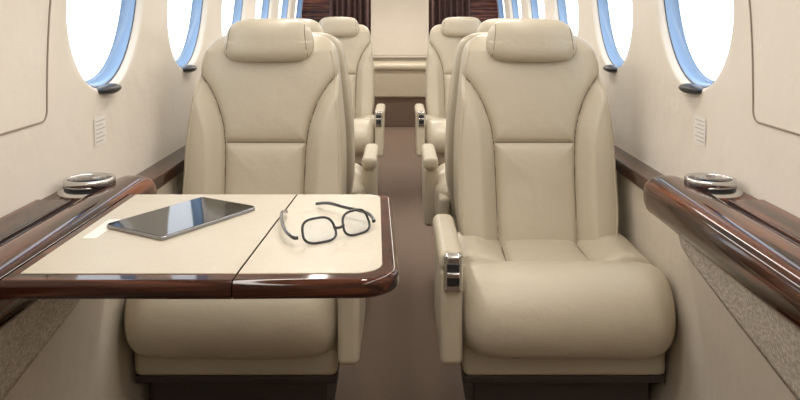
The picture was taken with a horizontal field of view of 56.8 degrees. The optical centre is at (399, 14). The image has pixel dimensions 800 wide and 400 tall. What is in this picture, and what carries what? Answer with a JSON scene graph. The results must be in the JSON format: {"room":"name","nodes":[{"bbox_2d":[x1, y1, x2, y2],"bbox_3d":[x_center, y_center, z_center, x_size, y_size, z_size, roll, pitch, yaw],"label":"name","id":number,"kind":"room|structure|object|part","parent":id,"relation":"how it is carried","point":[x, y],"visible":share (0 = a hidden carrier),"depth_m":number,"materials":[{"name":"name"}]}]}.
{"room":"aircraft cabin","nodes":[
{"label":"aircraft cabin","id":0,"kind":"room"},
{"bbox_2d":[0,0,302,399],"bbox_3d":[-0.588,0.310,2.900,0.201,1.380,8.201,0,0,0],"label":"wall","id":1,"kind":"structure","parent":0,"point":[147,120],"depth_m":1.48,"materials":[{"name":"beige plastic"}]},
{"bbox_2d":[0,0,51,135],"bbox_3d":[-0.590,-0.081,0.101,0.159,0.565,2.602,0,0,0],"label":"trim","id":2,"kind":"structure","parent":1,"relation":"attached to","point":[27,126],"depth_m":1.40,"materials":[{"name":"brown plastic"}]},
{"bbox_2d":[0,299,79,399],"bbox_3d":[-0.538,0.497,0.153,0.048,0.207,2.606,0,0,0],"label":"trim","id":3,"kind":"structure","parent":1,"relation":"attached to","point":[25,336],"depth_m":1.05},
{"bbox_2d":[0,172,156,329],"bbox_3d":[-0.586,0.358,0.167,0.181,0.084,2.733,0,0,0],"label":"side ledge","id":4,"kind":"object","parent":1,"relation":"attached to","point":[28,230],"visible":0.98,"depth_m":1.23,"materials":[{"name":"brown wood"}]},
{"bbox_3d":[-0.631,0.340,0.175,0.066,0.008,2.350,0,0,0],"label":"storage lid","id":5,"kind":"part","parent":4,"relation":"part of","materials":[{"name":"brown wood"}]},
{"bbox_2d":[57,172,115,197],"bbox_3d":[-0.604,0.329,1.440,0.116,0.028,0.116,0,0,0],"label":"cup holder","id":6,"kind":"object","parent":4,"relation":"on","point":[82,185],"depth_m":1.40,"materials":[{"name":"silver metal"}]},
{"bbox_2d":[0,194,398,299],"bbox_3d":[-0.250,0.343,1.129,0.498,0.038,0.447,0,0,0],"label":"folding table","id":7,"kind":"object","parent":4,"relation":"attached to","point":[250,255],"visible":0.98,"depth_m":0.99,"materials":[{"name":"brown wood"}]},
{"bbox_2d":[107,197,254,239],"bbox_3d":[-0.344,0.322,1.180,0.128,0.006,0.200,0,0,31],"label":"tablet","id":8,"kind":"object","parent":7,"relation":"on","point":[168,222],"visible":1,"depth_m":1.16,"materials":[{"name":"black glass"}]},
{"bbox_2d":[279,201,375,244],"bbox_3d":[-0.137,0.308,1.137,0.155,0.035,0.172,0,0,-43],"label":"eyeglasses","id":9,"kind":"object","parent":7,"relation":"on","point":[351,209],"visible":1,"depth_m":1.08,"materials":[{"name":"black"}]},
{"bbox_2d":[94,114,106,146],"bbox_3d":[-0.667,0.257,1.647,0.002,0.063,0.065,0,0,0],"label":"placard","id":10,"kind":"object","parent":1,"relation":"attached to","point":[99,122],"visible":1,"depth_m":1.65,"materials":[{"name":"white plastic"}]},
{"bbox_2d":[86,0,135,87],"bbox_3d":[-0.669,-0.049,1.690,0.097,0.431,0.426,0,0,0],"label":"rim","id":11,"kind":"object","parent":1,"relation":"attached to","point":[113,63],"visible":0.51,"depth_m":1.85,"materials":[{"name":"blue plastic"}]},
{"bbox_2d":[96,83,121,94],"bbox_3d":[-0.665,0.169,1.690,0.044,0.024,0.104,0,0,0],"label":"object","id":12,"kind":"structure","parent":11,"relation":"attached to","point":[110,88],"depth_m":1.66,"materials":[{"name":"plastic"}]},
{"bbox_2d":[135,145,185,189],"bbox_3d":[-0.636,0.417,4.240,0.077,0.035,5.480,0,0,0],"label":"trim","id":13,"kind":"structure","parent":1,"relation":"attached to","point":[169,167],"depth_m":1.95,"materials":[{"name":"brown wood"}]},
{"bbox_2d":[176,0,202,67],"bbox_3d":[-0.669,-0.049,2.330,0.097,0.431,0.426,0,0,0],"label":"rim","id":14,"kind":"object","parent":1,"relation":"attached to","point":[187,52],"visible":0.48,"depth_m":2.50,"materials":[{"name":"blue plastic"}]},
{"bbox_2d":[181,65,196,72],"bbox_3d":[-0.665,0.169,2.330,0.044,0.024,0.104,0,0,0],"label":"handle","id":15,"kind":"object","parent":14,"relation":"attached to","point":[187,68],"depth_m":2.30,"materials":[{"name":"black plastic"}]},
{"bbox_2d":[232,0,242,23],"bbox_3d":[-0.669,-0.049,2.970,0.097,0.431,0.426,0,0,0],"label":"rim","id":16,"kind":"object","parent":1,"relation":"attached to","point":[237,12],"visible":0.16,"depth_m":3.17,"materials":[{"name":"blue plastic"}]},
{"bbox_2d":[261,0,269,18],"bbox_3d":[-0.669,-0.049,3.610,0.097,0.431,0.426,0,0,0],"label":"rim","id":17,"kind":"object","parent":1,"relation":"attached to","point":[265,4],"visible":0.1,"depth_m":3.81,"materials":[{"name":"blue plastic"}]},
{"bbox_2d":[281,0,288,17],"bbox_3d":[-0.669,-0.049,4.250,0.097,0.431,0.426,0,0,0],"label":"rim","id":18,"kind":"object","parent":1,"relation":"attached to","point":[285,2],"visible":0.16,"depth_m":4.45,"materials":[{"name":"blue plastic"}]},
{"bbox_2d":[296,0,302,17],"bbox_3d":[-0.669,-0.049,4.890,0.097,0.431,0.426,0,0,0],"label":"rim","id":19,"kind":"object","parent":1,"relation":"attached to","point":[299,3],"visible":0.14,"depth_m":5.09,"materials":[{"name":"blue plastic"}]},
{"bbox_2d":[335,127,464,399],"bbox_3d":[0.000,1.000,2.900,1.240,0.001,8.200,0,0,0],"label":"floor","id":20,"kind":"structure","parent":0,"point":[400,359],"depth_m":2.43,"materials":[{"name":"brown carpet"}]},
{"bbox_2d":[124,19,365,399],"bbox_3d":[-0.346,0.505,1.857,0.528,0.990,0.640,0,0,0],"label":"passenger seat","id":21,"kind":"object","parent":20,"relation":"on","point":[267,116],"visible":0.56,"depth_m":1.96,"materials":[{"name":"beige leather"}]},
{"bbox_2d":[124,298,337,358],"bbox_3d":[-0.365,0.655,1.781,0.490,0.195,0.487,0,0,0],"label":"seat cushion","id":22,"kind":"object","parent":21,"relation":"on","point":[154,328],"depth_m":1.55,"materials":[{"name":"beige leather"}]},
{"bbox_3d":[-0.365,0.809,1.840,0.448,0.018,0.400,0,0,0],"label":"skirt trim","id":23,"kind":"part","parent":21,"relation":"part of","materials":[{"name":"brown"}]},
{"bbox_3d":[-0.365,0.356,2.036,0.429,0.608,0.283,0,0,0],"label":"backrest","id":24,"kind":"part","parent":21,"relation":"part of","materials":[{"name":"beige leather"}]},
{"bbox_3d":[-0.110,0.641,1.712,0.047,0.207,0.295,0,0,0],"label":"armrest panel","id":25,"kind":"part","parent":21,"relation":"part of","materials":[{"name":"beige leather"}]},
{"bbox_2d":[271,18,378,193],"bbox_3d":[-0.346,0.505,2.603,0.528,0.990,0.640,0,0,0],"label":"passenger seat","id":26,"kind":"object","parent":20,"relation":"on","point":[363,179],"visible":0.12,"depth_m":2.38,"materials":[{"name":"beige leather"}]},
{"bbox_3d":[-0.365,0.356,2.424,0.429,0.608,0.283,0,0,0],"label":"backrest","id":27,"kind":"part","parent":26,"relation":"part of","materials":[{"name":"beige leather"}]},
{"bbox_2d":[352,163,365,193],"bbox_3d":[-0.365,0.655,2.679,0.490,0.195,0.487,0,0,0],"label":"seat cushion","id":28,"kind":"object","parent":26,"relation":"on","point":[359,181],"depth_m":2.60,"materials":[{"name":"beige leather"}]},
{"bbox_3d":[-0.110,0.641,2.748,0.047,0.207,0.295,0,0,0],"label":"armrest panel","id":29,"kind":"part","parent":26,"relation":"part of","materials":[{"name":"beige leather"}]},
{"bbox_2d":[319,17,384,165],"bbox_3d":[-0.346,0.505,4.177,0.528,0.990,0.640,0,0,0],"label":"passenger seat","id":30,"kind":"object","parent":20,"relation":"on","point":[355,38],"visible":0.41,"depth_m":4.30,"materials":[{"name":"beige leather"}]},
{"bbox_3d":[-0.365,0.356,4.356,0.429,0.608,0.283,0,0,0],"label":"backrest","id":31,"kind":"part","parent":30,"relation":"part of","materials":[{"name":"beige leather"}]},
{"bbox_2d":[354,114,374,154],"bbox_3d":[-0.365,0.655,4.101,0.490,0.195,0.487,0,0,0],"label":"seat cushion","id":32,"kind":"object","parent":30,"relation":"on","point":[364,124],"depth_m":3.89,"materials":[{"name":"beige leather"}]},
{"bbox_3d":[-0.110,0.641,4.032,0.047,0.207,0.295,0,0,0],"label":"armrest panel","id":33,"kind":"part","parent":30,"relation":"part of","materials":[{"name":"beige leather"}]},
{"bbox_2d":[373,61,426,126],"bbox_3d":[0.000,0.715,6.780,1.000,0.570,0.400,0,0,0],"label":"bench","id":34,"kind":"object","parent":20,"relation":"on","point":[399,85],"visible":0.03,"depth_m":6.60,"materials":[{"name":"beige leather"}]},
{"bbox_2d":[373,61,426,70],"bbox_3d":[0.000,0.465,6.780,1.000,0.070,0.400,0,0,0],"label":"cushion","id":35,"kind":"object","parent":34,"relation":"on","point":[378,65],"depth_m":6.59,"materials":[{"name":"beige leather"}]},
{"bbox_2d":[415,17,480,165],"bbox_3d":[0.346,0.505,4.177,0.528,0.990,0.640,0,0,0],"label":"passenger seat","id":36,"kind":"object","parent":20,"relation":"on","point":[444,38],"visible":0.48,"depth_m":4.30,"materials":[{"name":"beige leather"}]},
{"bbox_3d":[0.110,0.641,4.032,0.047,0.207,0.295,0,0,0],"label":"armrest panel","id":37,"kind":"part","parent":36,"relation":"part of","materials":[{"name":"beige leather"}]},
{"bbox_2d":[425,114,445,154],"bbox_3d":[0.365,0.655,4.101,0.490,0.195,0.487,0,0,0],"label":"seat cushion","id":38,"kind":"object","parent":36,"relation":"on","point":[435,124],"depth_m":3.89,"materials":[{"name":"beige leather"}]},
{"bbox_3d":[0.365,0.356,4.356,0.429,0.608,0.283,0,0,0],"label":"backrest","id":39,"kind":"part","parent":36,"relation":"part of","materials":[{"name":"beige leather"}]},
{"bbox_2d":[421,18,528,232],"bbox_3d":[0.346,0.505,2.603,0.528,0.990,0.640,0,0,0],"label":"passenger seat","id":40,"kind":"object","parent":20,"relation":"on","point":[437,181],"visible":0.15,"depth_m":2.43,"materials":[{"name":"beige leather"}]},
{"bbox_3d":[0.110,0.641,2.748,0.047,0.207,0.295,0,0,0],"label":"armrest panel","id":41,"kind":"part","parent":40,"relation":"part of","materials":[{"name":"beige leather"}]},
{"bbox_2d":[434,163,458,230],"bbox_3d":[0.365,0.655,2.679,0.490,0.195,0.487,0,0,0],"label":"seat cushion","id":42,"kind":"object","parent":40,"relation":"on","point":[442,204],"depth_m":2.50,"materials":[{"name":"beige leather"}]},
{"bbox_3d":[0.365,0.356,2.424,0.429,0.608,0.283,0,0,0],"label":"backrest","id":43,"kind":"part","parent":40,"relation":"part of","materials":[{"name":"beige leather"}]},
{"bbox_2d":[433,19,675,399],"bbox_3d":[0.346,0.505,1.857,0.528,0.990,0.640,0,0,0],"label":"passenger seat","id":44,"kind":"object","parent":20,"relation":"on","point":[539,294],"visible":1,"depth_m":1.85,"materials":[{"name":"beige leather"}]},
{"bbox_3d":[0.110,0.641,1.712,0.047,0.207,0.295,0,0,0],"label":"armrest panel","id":45,"kind":"part","parent":44,"relation":"part of","materials":[{"name":"beige leather"}]},
{"bbox_3d":[0.112,0.546,1.556,0.028,0.012,0.017,0,0,0],"label":"armrest lever","id":46,"kind":"part","parent":44,"relation":"part of","materials":[{"name":"silver metal"}]},
{"bbox_3d":[0.365,0.356,2.036,0.429,0.608,0.283,0,0,0],"label":"backrest","id":47,"kind":"part","parent":44,"relation":"part of","materials":[{"name":"beige leather"}]},
{"bbox_3d":[0.365,0.809,1.840,0.448,0.018,0.400,0,0,0],"label":"skirt trim","id":48,"kind":"part","parent":44,"relation":"part of","materials":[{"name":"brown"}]},
{"bbox_2d":[457,231,675,358],"bbox_3d":[0.365,0.655,1.781,0.490,0.195,0.487,0,0,0],"label":"seat cushion","id":49,"kind":"object","parent":44,"relation":"on","point":[521,294],"depth_m":1.57,"materials":[{"name":"beige leather"}]},
{"bbox_2d":[302,0,497,22],"bbox_3d":[0.000,0.291,5.015,1.338,1.419,0.030,0,0,0],"label":"wall","id":50,"kind":"structure","parent":0,"point":[483,10],"depth_m":5.00,"materials":[{"name":"brown wood"}]},
{"bbox_2d":[373,57,426,60],"bbox_3d":[0.000,0.270,7.000,1.338,1.460,0.001,0,0,0],"label":"trim","id":51,"kind":"structure","parent":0,"point":[374,58],"depth_m":7.00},
{"bbox_2d":[371,0,428,56],"bbox_3d":[0.000,0.050,6.985,0.840,0.700,0.040,0,0,0],"label":"wall","id":52,"kind":"structure","parent":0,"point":[399,28],"depth_m":6.97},
{"bbox_2d":[497,0,799,399],"bbox_3d":[0.588,0.310,2.900,0.201,1.380,8.201,0,0,0],"label":"wall","id":53,"kind":"structure","parent":0,"point":[652,120],"depth_m":1.53,"materials":[{"name":"beige plastic"}]},
{"bbox_2d":[497,0,503,17],"bbox_3d":[0.669,-0.049,4.890,0.097,0.431,0.426,0,0,0],"label":"rim","id":54,"kind":"object","parent":53,"relation":"attached to","point":[500,3],"visible":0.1,"depth_m":5.09,"materials":[{"name":"blue plastic"}]},
{"bbox_2d":[511,0,518,17],"bbox_3d":[0.669,-0.049,4.250,0.097,0.431,0.426,0,0,0],"label":"rim","id":55,"kind":"object","parent":53,"relation":"attached to","point":[514,2],"visible":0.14,"depth_m":4.45,"materials":[{"name":"blue plastic"}]},
{"bbox_2d":[530,0,538,18],"bbox_3d":[0.669,-0.049,3.610,0.097,0.431,0.426,0,0,0],"label":"rim","id":56,"kind":"object","parent":53,"relation":"attached to","point":[534,4],"visible":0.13,"depth_m":3.81,"materials":[{"name":"blue plastic"}]},
{"bbox_2d":[557,0,567,23],"bbox_3d":[0.669,-0.049,2.970,0.097,0.431,0.426,0,0,0],"label":"rim","id":57,"kind":"object","parent":53,"relation":"attached to","point":[562,12],"visible":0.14,"depth_m":3.17,"materials":[{"name":"blue plastic"}]},
{"bbox_2d":[597,0,623,67],"bbox_3d":[0.669,-0.049,2.330,0.097,0.431,0.426,0,0,0],"label":"rim","id":58,"kind":"object","parent":53,"relation":"attached to","point":[612,52],"visible":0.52,"depth_m":2.50,"materials":[{"name":"blue plastic"}]},
{"bbox_2d":[603,65,618,72],"bbox_3d":[0.665,0.169,2.330,0.044,0.024,0.104,0,0,0],"label":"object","id":59,"kind":"structure","parent":58,"relation":"attached to","point":[609,68],"depth_m":2.30,"materials":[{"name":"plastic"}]},
{"bbox_2d":[614,145,664,189],"bbox_3d":[0.636,0.417,4.240,0.077,0.035,5.480,0,0,0],"label":"trim","id":60,"kind":"structure","parent":53,"relation":"attached to","point":[630,167],"depth_m":1.95,"materials":[{"name":"brown wood"}]},
{"bbox_2d":[664,0,713,87],"bbox_3d":[0.669,-0.049,1.690,0.097,0.431,0.426,0,0,0],"label":"rim","id":61,"kind":"object","parent":53,"relation":"attached to","point":[686,63],"visible":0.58,"depth_m":1.85,"materials":[{"name":"blue plastic"}]},
{"bbox_2d":[678,83,703,94],"bbox_3d":[0.665,0.169,1.690,0.044,0.024,0.104,0,0,0],"label":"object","id":62,"kind":"structure","parent":61,"relation":"attached to","point":[689,88],"depth_m":1.66,"materials":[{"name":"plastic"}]},
{"bbox_2d":[693,114,705,146],"bbox_3d":[0.667,0.257,1.647,0.002,0.063,0.065,0,0,0],"label":"placard","id":63,"kind":"object","parent":53,"relation":"attached to","point":[699,122],"visible":1,"depth_m":1.65,"materials":[{"name":"white plastic"}]},
{"bbox_2d":[643,172,799,329],"bbox_3d":[0.586,0.358,0.167,0.181,0.084,2.733,0,0,0],"label":"side ledge","id":64,"kind":"object","parent":53,"relation":"attached to","point":[755,241],"visible":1,"depth_m":1.18,"materials":[{"name":"brown wood"}]},
{"bbox_2d":[684,172,742,197],"bbox_3d":[0.604,0.329,1.440,0.116,0.028,0.116,0,0,0],"label":"cup holder","id":65,"kind":"object","parent":64,"relation":"on","point":[717,185],"depth_m":1.40,"materials":[{"name":"silver metal"}]},
{"bbox_3d":[0.631,0.340,0.175,0.066,0.008,2.350,0,0,0],"label":"storage lid","id":66,"kind":"part","parent":64,"relation":"part of","materials":[{"name":"brown wood"}]},
{"bbox_2d":[678,234,799,399],"bbox_3d":[0.538,0.497,0.153,0.048,0.207,2.606,0,0,0],"label":"wall panel","id":67,"kind":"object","parent":53,"relation":"attached to","point":[774,336],"depth_m":1.09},
{"bbox_2d":[748,0,799,135],"bbox_3d":[0.590,-0.081,0.101,0.159,0.565,2.602,0,0,0],"label":"trim","id":68,"kind":"structure","parent":53,"relation":"attached to","point":[772,126],"depth_m":1.40,"materials":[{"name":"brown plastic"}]},
{"bbox_3d":[0.000,-0.420,2.900,0.975,0.080,8.200,0,0,0],"label":"ceiling","id":69,"kind":"structure","parent":0,"visible":0},
{"bbox_2d":[329,0,370,34],"bbox_3d":[-0.334,0.295,4.959,0.278,1.350,0.049,0,0,0],"label":"curtain","id":70,"kind":"object","parent":69,"relation":"hanging from","point":[360,10],"visible":0.09,"depth_m":4.95,"materials":[{"name":"brown fabric"}]},
{"bbox_2d":[429,0,469,34],"bbox_3d":[0.331,0.295,4.962,0.278,1.350,0.049,0,0,0],"label":"curtain","id":71,"kind":"object","parent":69,"relation":"hanging from","point":[439,10],"visible":0.13,"depth_m":4.96,"materials":[{"name":"brown fabric"}]}
]}

